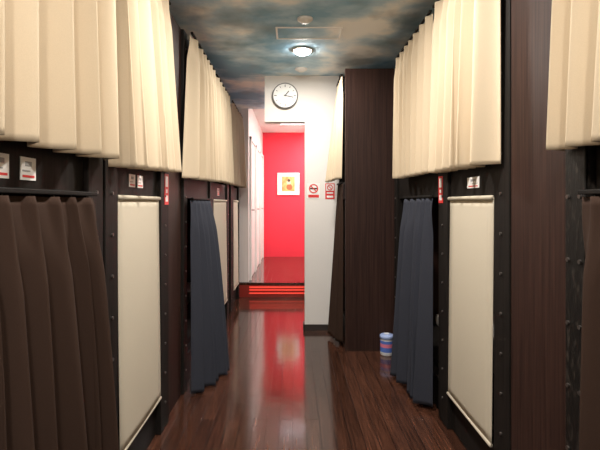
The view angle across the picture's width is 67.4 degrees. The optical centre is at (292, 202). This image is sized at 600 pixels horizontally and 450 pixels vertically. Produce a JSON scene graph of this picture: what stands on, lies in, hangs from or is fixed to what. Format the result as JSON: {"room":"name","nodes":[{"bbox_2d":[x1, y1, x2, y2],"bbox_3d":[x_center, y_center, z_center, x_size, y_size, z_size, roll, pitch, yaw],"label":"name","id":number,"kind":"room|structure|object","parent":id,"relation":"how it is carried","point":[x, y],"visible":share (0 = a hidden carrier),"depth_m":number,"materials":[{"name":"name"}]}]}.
{"room":"capsule hostel corridor","nodes":[
{"label":"capsule hostel corridor","id":0,"kind":"room"},
{"bbox_2d":[169,13,180,413],"bbox_3d":[-0.775,0.060,2.865,0.030,2.480,0.360,0,0,0],"label":"wall","id":1,"kind":"structure","parent":0,"point":[174,178],"depth_m":2.91,"materials":[{"name":"brown wood"}]},
{"bbox_2d":[238,109,262,281],"bbox_3d":[-1.310,-0.170,7.730,1.380,2.540,2.940,0,0,0],"label":"wall","id":2,"kind":"structure","parent":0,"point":[252,128],"depth_m":6.26,"materials":[{"name":"white paint"}]},
{"bbox_2d":[252,143,254,274],"bbox_3d":[-0.612,0.098,6.800,0.017,1.985,0.690,0,0,0],"label":"leaf","id":3,"kind":"object","parent":2,"relation":"attached to","point":[253,146],"visible":0.59,"depth_m":6.87,"materials":[{"name":"white laminate"}]},
{"bbox_2d":[239,257,303,284],"bbox_3d":[0.050,1.150,7.700,4.100,0.100,3.000,0,0,0],"label":"floor","id":4,"kind":"structure","parent":0,"point":[271,270],"depth_m":7.12,"materials":[{"name":"brown wood"}]},
{"bbox_2d":[239,285,303,296],"bbox_3d":[0.105,1.215,6.218,1.690,0.170,0.025,0,0,0],"label":"step riser","id":5,"kind":"structure","parent":4,"relation":"attached to","point":[244,291],"depth_m":6.21,"materials":[{"name":"red"}]},
{"bbox_2d":[249,286,303,293],"bbox_3d":[0.150,1.200,6.197,1.500,0.100,0.017,0,0,0],"label":"strip light","id":6,"kind":"object","parent":5,"relation":"attached to","point":[249,286],"visible":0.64,"depth_m":6.19,"materials":[{"name":"red"}]},
{"bbox_2d":[253,109,303,132],"bbox_3d":[0.050,-1.420,7.690,4.100,0.140,3.020,0,0,0],"label":"ceiling","id":7,"kind":"structure","parent":0,"point":[259,113],"depth_m":8.47,"materials":[{"name":"white paint"}]},
{"bbox_2d":[263,133,303,256],"bbox_3d":[0.050,-0.145,9.225,4.100,2.690,0.050,0,0,0],"label":"wall","id":8,"kind":"structure","parent":0,"point":[282,152],"depth_m":9.20,"materials":[{"name":"red paint"}]},
{"bbox_2d":[249,136,255,279],"bbox_3d":[-0.605,0.075,6.800,0.030,2.050,0.800,0,0,0],"label":"door frame","id":9,"kind":"structure","parent":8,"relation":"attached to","point":[251,140],"depth_m":6.40,"materials":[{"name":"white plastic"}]},
{"bbox_2d":[256,145,259,269],"bbox_3d":[-0.605,0.075,7.750,0.030,2.050,0.800,0,0,0],"label":"door frame","id":10,"kind":"structure","parent":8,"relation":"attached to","point":[257,148],"depth_m":7.35,"materials":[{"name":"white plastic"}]},
{"bbox_2d":[257,151,258,266],"bbox_3d":[-0.612,0.098,7.750,0.017,1.985,0.690,0,0,0],"label":"leaf","id":11,"kind":"object","parent":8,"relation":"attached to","point":[257,151],"visible":0.49,"depth_m":7.71,"materials":[{"name":"white laminate"}]},
{"bbox_2d":[260,152,263,262],"bbox_3d":[-0.605,0.075,8.700,0.030,2.050,0.800,0,0,0],"label":"door frame","id":12,"kind":"structure","parent":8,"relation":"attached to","point":[261,154],"depth_m":8.30,"materials":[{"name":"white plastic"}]},
{"bbox_2d":[261,157,262,258],"bbox_3d":[-0.612,0.098,8.700,0.017,1.985,0.690,0,0,0],"label":"leaf","id":13,"kind":"object","parent":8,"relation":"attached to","point":[261,157],"visible":0.58,"depth_m":8.69,"materials":[{"name":"white laminate"}]},
{"bbox_2d":[277,173,298,194],"bbox_3d":[-0.095,-0.390,9.185,0.450,0.450,0.030,0,0,0],"label":"framed picture","id":14,"kind":"object","parent":8,"relation":"attached to","point":[287,183],"visible":1,"depth_m":9.19,"materials":[{"name":"white paper"}]},
{"bbox_2d":[282,177,294,190],"bbox_3d":[-0.095,-0.390,9.187,0.260,0.300,0.002,0,0,0],"label":"painting","id":15,"kind":"object","parent":14,"relation":"attached to","point":[288,183],"depth_m":9.19},
{"bbox_2d":[265,76,338,323],"bbox_3d":[0.090,0.000,4.660,0.760,2.600,0.120,0,0,0],"label":"wall","id":16,"kind":"structure","parent":0,"point":[314,106],"depth_m":4.60,"materials":[{"name":"white paint"}]},
{"bbox_2d":[272,83,297,108],"bbox_3d":[-0.080,-1.090,4.578,0.262,0.262,0.044,0,0,0],"label":"wall clock","id":17,"kind":"object","parent":16,"relation":"attached to","point":[284,95],"visible":1,"depth_m":4.56,"materials":[{"name":"grey plastic"}]},
{"bbox_2d":[307,183,319,198],"bbox_3d":[0.210,-0.122,4.597,0.130,0.155,0.006,0,0,0],"label":"no smoking sign","id":18,"kind":"object","parent":16,"relation":"attached to","point":[313,189],"visible":1,"depth_m":4.60,"materials":[{"name":"white plastic"}]},
{"bbox_2d":[303,321,327,330],"bbox_3d":[0.287,1.270,4.652,0.365,0.060,0.135,0,0,0],"label":"baseboard","id":19,"kind":"structure","parent":16,"relation":"attached to","point":[306,327],"depth_m":4.59,"materials":[{"name":"grey"}]},
{"bbox_2d":[325,183,334,198],"bbox_3d":[0.378,-0.120,4.598,0.095,0.160,0.005,0,0,0],"label":"warning sign","id":20,"kind":"object","parent":16,"relation":"attached to","point":[329,187],"visible":1,"depth_m":4.60,"materials":[{"name":"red plastic"}]},
{"bbox_2d":[169,0,435,108],"bbox_3d":[0.050,-1.325,2.450,4.100,0.050,7.500,0,0,0],"label":"ceiling","id":21,"kind":"structure","parent":0,"point":[238,37],"depth_m":3.51,"materials":[{"name":"paint"}]},
{"bbox_2d":[295,67,306,72],"bbox_3d":[0.080,-1.284,4.350,0.120,0.032,0.120,0,0,0],"label":"smoke detector","id":22,"kind":"object","parent":21,"relation":"attached to","point":[299,69],"visible":1,"depth_m":4.32,"materials":[{"name":"white plastic"}]},
{"bbox_2d":[292,47,312,55],"bbox_3d":[0.080,-1.280,3.820,0.182,0.035,0.182,0,0,0],"label":"recessed light","id":23,"kind":"object","parent":21,"relation":"in","point":[302,51],"visible":1,"depth_m":3.78,"materials":[{"name":"white glass"}]},
{"bbox_2d":[297,15,312,23],"bbox_3d":[0.085,-1.284,3.170,0.110,0.032,0.110,0,0,0],"label":"smoke detector","id":24,"kind":"object","parent":21,"relation":"attached to","point":[304,19],"visible":1,"depth_m":3.14,"materials":[{"name":"white plastic"}]},
{"bbox_2d":[275,27,342,38],"bbox_3d":[0.120,-1.297,3.440,0.500,0.006,0.240,0,0,0],"label":"access hatch","id":25,"kind":"object","parent":21,"relation":"in","point":[281,32],"depth_m":3.43,"materials":[{"name":"multicoloured paint"}]},
{"bbox_2d":[147,297,466,449],"bbox_3d":[0.050,1.325,2.450,4.100,0.050,7.500,0,0,0],"label":"floor","id":26,"kind":"structure","parent":0,"point":[286,386],"depth_m":2.98,"materials":[{"name":"brown wood"}]},
{"bbox_2d":[0,140,168,449],"bbox_3d":[-1.357,0.060,1.140,1.246,2.480,3.080,0,0,0],"label":"bunk bed","id":27,"kind":"object","parent":26,"relation":"on","point":[54,170],"visible":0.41,"depth_m":1.84,"materials":[{"name":"black wood"}]},
{"bbox_2d":[0,153,8,178],"bbox_3d":[-0.757,-0.098,1.165,0.003,0.065,0.070,0,0,0],"label":"label","id":28,"kind":"object","parent":27,"relation":"attached to","point":[4,158],"visible":1,"depth_m":1.18,"materials":[{"name":"white paper"}]},
{"bbox_2d":[20,156,35,180],"bbox_3d":[-0.757,-0.098,1.288,0.003,0.065,0.075,0,0,0],"label":"label","id":29,"kind":"object","parent":27,"relation":"attached to","point":[27,165],"visible":1,"depth_m":1.28,"materials":[{"name":"white paper"}]},
{"bbox_2d":[0,187,118,449],"bbox_3d":[-0.660,0.621,0.885,0.148,1.318,1.571,0,0,0],"label":"curtain","id":30,"kind":"object","parent":27,"relation":"hanging from","point":[57,386],"visible":1,"depth_m":1.30,"materials":[{"name":"brown fabric"}]},
{"bbox_2d":[0,0,118,159],"bbox_3d":[-0.686,-0.645,0.765,0.123,1.040,1.931,0,0,0],"label":"curtain","id":31,"kind":"object","parent":27,"relation":"hanging from","point":[59,77],"visible":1,"depth_m":1.30,"materials":[{"name":"beige fabric"}]},
{"bbox_2d":[129,174,134,186],"bbox_3d":[-0.757,-0.105,2.120,0.003,0.060,0.080,0,0,0],"label":"label","id":32,"kind":"object","parent":27,"relation":"attached to","point":[131,176],"visible":1,"depth_m":2.11,"materials":[{"name":"white paper"}]},
{"bbox_2d":[118,195,161,449],"bbox_3d":[-0.743,0.529,2.215,0.026,1.129,0.590,0,0,0],"label":"roller blind","id":33,"kind":"object","parent":27,"relation":"attached to","point":[138,216],"visible":0.97,"depth_m":2.13,"materials":[{"name":"beige fabric"}]},
{"bbox_2d":[137,175,142,187],"bbox_3d":[-0.757,-0.105,2.230,0.003,0.060,0.080,0,0,0],"label":"label","id":34,"kind":"object","parent":27,"relation":"attached to","point":[139,178],"visible":1,"depth_m":2.22,"materials":[{"name":"white paper"}]},
{"bbox_2d":[108,0,181,172],"bbox_3d":[-0.690,-0.655,2.225,0.130,1.020,0.910,0,0,1],"label":"curtain","id":35,"kind":"object","parent":27,"relation":"hanging from","point":[149,140],"visible":0.91,"depth_m":2.09,"materials":[{"name":"beige fabric"}]},
{"bbox_2d":[164,173,168,204],"bbox_3d":[-0.739,-0.080,2.630,0.003,0.180,0.080,0,0,0],"label":"notice","id":36,"kind":"object","parent":27,"relation":"attached to","point":[166,176],"visible":1,"depth_m":2.62,"materials":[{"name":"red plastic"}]},
{"bbox_2d":[181,29,231,394],"bbox_3d":[-1.357,0.060,4.255,1.246,2.480,2.410,0,0,0],"label":"bunk bed","id":37,"kind":"object","parent":26,"relation":"on","point":[190,188],"visible":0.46,"depth_m":3.32,"materials":[{"name":"black wood"}]},
{"bbox_2d":[182,32,218,181],"bbox_3d":[-0.681,-0.664,3.460,0.108,0.999,1.019,0,0,0],"label":"curtain","id":38,"kind":"object","parent":37,"relation":"hanging from","point":[200,161],"visible":1,"depth_m":3.29,"materials":[{"name":"beige fabric"}]},
{"bbox_2d":[190,198,229,393],"bbox_3d":[-0.600,0.626,3.409,0.231,1.328,0.742,0,0,0],"label":"curtain","id":39,"kind":"object","parent":37,"relation":"hanging from","point":[209,343],"visible":1,"depth_m":3.21,"materials":[{"name":"blue fabric"}]},
{"bbox_2d":[214,199,227,303],"bbox_3d":[-0.743,0.529,4.633,0.026,1.129,0.835,0,0,0],"label":"roller blind","id":40,"kind":"object","parent":37,"relation":"attached to","point":[219,205],"visible":0.63,"depth_m":4.73,"materials":[{"name":"beige fabric"}]},
{"bbox_2d":[216,74,233,183],"bbox_3d":[-0.672,-0.679,4.500,0.096,0.969,0.900,0,0,0],"label":"curtain","id":41,"kind":"object","parent":37,"relation":"hanging from","point":[225,142],"visible":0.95,"depth_m":4.28,"materials":[{"name":"beige fabric"}]},
{"bbox_2d":[230,100,246,187],"bbox_3d":[-0.670,-0.685,5.610,0.094,0.960,1.021,0,0,0],"label":"curtain","id":42,"kind":"object","parent":37,"relation":"hanging from","point":[238,138],"visible":0.95,"depth_m":5.47,"materials":[{"name":"beige fabric"}]},
{"bbox_2d":[232,185,238,308],"bbox_3d":[-1.357,0.060,5.830,1.246,2.480,0.720,0,0,0],"label":"bunk bed","id":43,"kind":"object","parent":26,"relation":"on","point":[235,190],"visible":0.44,"depth_m":5.95,"materials":[{"name":"black wood"}]},
{"bbox_2d":[233,200,238,290],"bbox_3d":[-0.743,0.529,5.850,0.026,1.129,0.480,0,0,0],"label":"roller blind","id":44,"kind":"object","parent":43,"relation":"attached to","point":[235,202],"visible":0.95,"depth_m":5.75,"materials":[{"name":"beige fabric"}]},
{"bbox_2d":[339,79,344,336],"bbox_3d":[1.272,0.060,4.285,1.616,2.480,0.590,0,0,0],"label":"bunk bed","id":45,"kind":"object","parent":26,"relation":"on","point":[343,84],"visible":0.08,"depth_m":4.53,"materials":[{"name":"black wood"}]},
{"bbox_2d":[325,74,342,182],"bbox_3d":[0.382,-0.680,4.244,0.142,0.960,0.392,0,0,0],"label":"curtain","id":46,"kind":"object","parent":45,"relation":"hanging from","point":[334,165],"visible":1,"depth_m":4.16,"materials":[{"name":"beige fabric"}]},
{"bbox_2d":[328,182,342,342],"bbox_3d":[0.394,0.535,4.245,0.119,1.450,0.390,0,0,0],"label":"curtain","id":47,"kind":"object","parent":45,"relation":"hanging from","point":[335,321],"visible":1,"depth_m":4.19,"materials":[{"name":"brown fabric"}]},
{"bbox_2d":[345,69,393,350],"bbox_3d":[1.270,0.060,3.967,1.620,2.480,0.035,0,0,0],"label":"wall partition","id":48,"kind":"structure","parent":26,"relation":"on","point":[369,93],"depth_m":3.95,"materials":[{"name":"brown wood"}]},
{"bbox_2d":[380,333,392,355],"bbox_3d":[0.805,1.209,3.865,0.118,0.182,0.118,0,0,0],"label":"wipes canister","id":49,"kind":"object","parent":26,"relation":"on","point":[386,339],"visible":0.82,"depth_m":3.82,"materials":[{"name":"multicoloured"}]},
{"bbox_2d":[394,0,510,449],"bbox_3d":[1.480,0.060,2.885,1.201,2.480,2.090,0,0,0],"label":"bunk bed","id":50,"kind":"object","parent":26,"relation":"on","point":[495,179],"visible":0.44,"depth_m":2.10,"materials":[{"name":"black wood"}]},
{"bbox_2d":[390,195,432,406],"bbox_3d":[0.792,0.611,3.104,0.157,1.318,0.693,0,0,0],"label":"curtain","id":51,"kind":"object","parent":50,"relation":"hanging from","point":[412,342],"visible":1,"depth_m":2.92,"materials":[{"name":"blue fabric"}]},
{"bbox_2d":[392,10,432,178],"bbox_3d":[0.824,-0.675,3.165,0.104,0.980,0.911,0,0,0],"label":"curtain","id":52,"kind":"object","parent":50,"relation":"hanging from","point":[412,77],"visible":0.97,"depth_m":3.02,"materials":[{"name":"beige fabric"}]},
{"bbox_2d":[439,176,442,202],"bbox_3d":[0.883,-0.080,2.692,0.003,0.160,0.075,0,0,0],"label":"notice","id":53,"kind":"object","parent":50,"relation":"attached to","point":[440,177],"visible":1,"depth_m":2.69,"materials":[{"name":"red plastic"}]},
{"bbox_2d":[428,0,500,173],"bbox_3d":[0.829,-0.665,2.285,0.126,1.000,0.832,0,0,0],"label":"curtain","id":54,"kind":"object","parent":50,"relation":"hanging from","point":[465,125],"visible":1,"depth_m":2.11,"materials":[{"name":"beige fabric"}]},
{"bbox_2d":[447,195,493,447],"bbox_3d":[0.888,0.529,2.290,0.025,1.129,0.560,0,0,0],"label":"roller blind","id":55,"kind":"object","parent":50,"relation":"attached to","point":[471,253],"visible":0.99,"depth_m":2.22,"materials":[{"name":"beige fabric"}]},
{"bbox_2d":[467,176,479,188],"bbox_3d":[0.902,-0.102,2.255,0.003,0.055,0.150,0,0,0],"label":"label","id":56,"kind":"object","parent":50,"relation":"attached to","point":[472,182],"visible":1,"depth_m":2.25,"materials":[{"name":"white paper"}]},
{"bbox_2d":[565,145,599,449],"bbox_3d":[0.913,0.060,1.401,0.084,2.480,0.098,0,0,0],"label":"bunk bed","id":57,"kind":"object","parent":26,"relation":"on","point":[581,161],"visible":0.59,"depth_m":1.40,"materials":[{"name":"black wood"}]},
{"bbox_2d":[546,0,599,150],"bbox_3d":[0.829,-0.655,0.620,0.094,1.020,1.642,0,0,0],"label":"curtain","id":58,"kind":"object","parent":57,"relation":"hanging from","point":[573,109],"visible":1,"depth_m":1.29,"materials":[{"name":"beige fabric"}]},
{"bbox_2d":[578,189,599,449],"bbox_3d":[0.831,0.621,0.708,0.105,1.318,1.216,0,0,0],"label":"curtain","id":59,"kind":"object","parent":57,"relation":"hanging from","point":[589,421],"visible":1,"depth_m":1.23,"materials":[{"name":"brown fabric"}]},
{"bbox_2d":[596,145,599,188],"bbox_3d":[1.480,0.060,0.472,1.201,2.480,1.745,0,0,0],"label":"bunk bed","id":60,"kind":"object","parent":26,"relation":"on","point":[597,146],"visible":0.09,"depth_m":1.33,"materials":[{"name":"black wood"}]},
{"bbox_2d":[511,0,565,449],"bbox_3d":[0.907,0.060,1.645,0.035,2.480,0.380,0,0,0],"label":"wall","id":61,"kind":"structure","parent":0,"point":[538,174],"depth_m":1.65,"materials":[{"name":"brown wood"}]}
]}

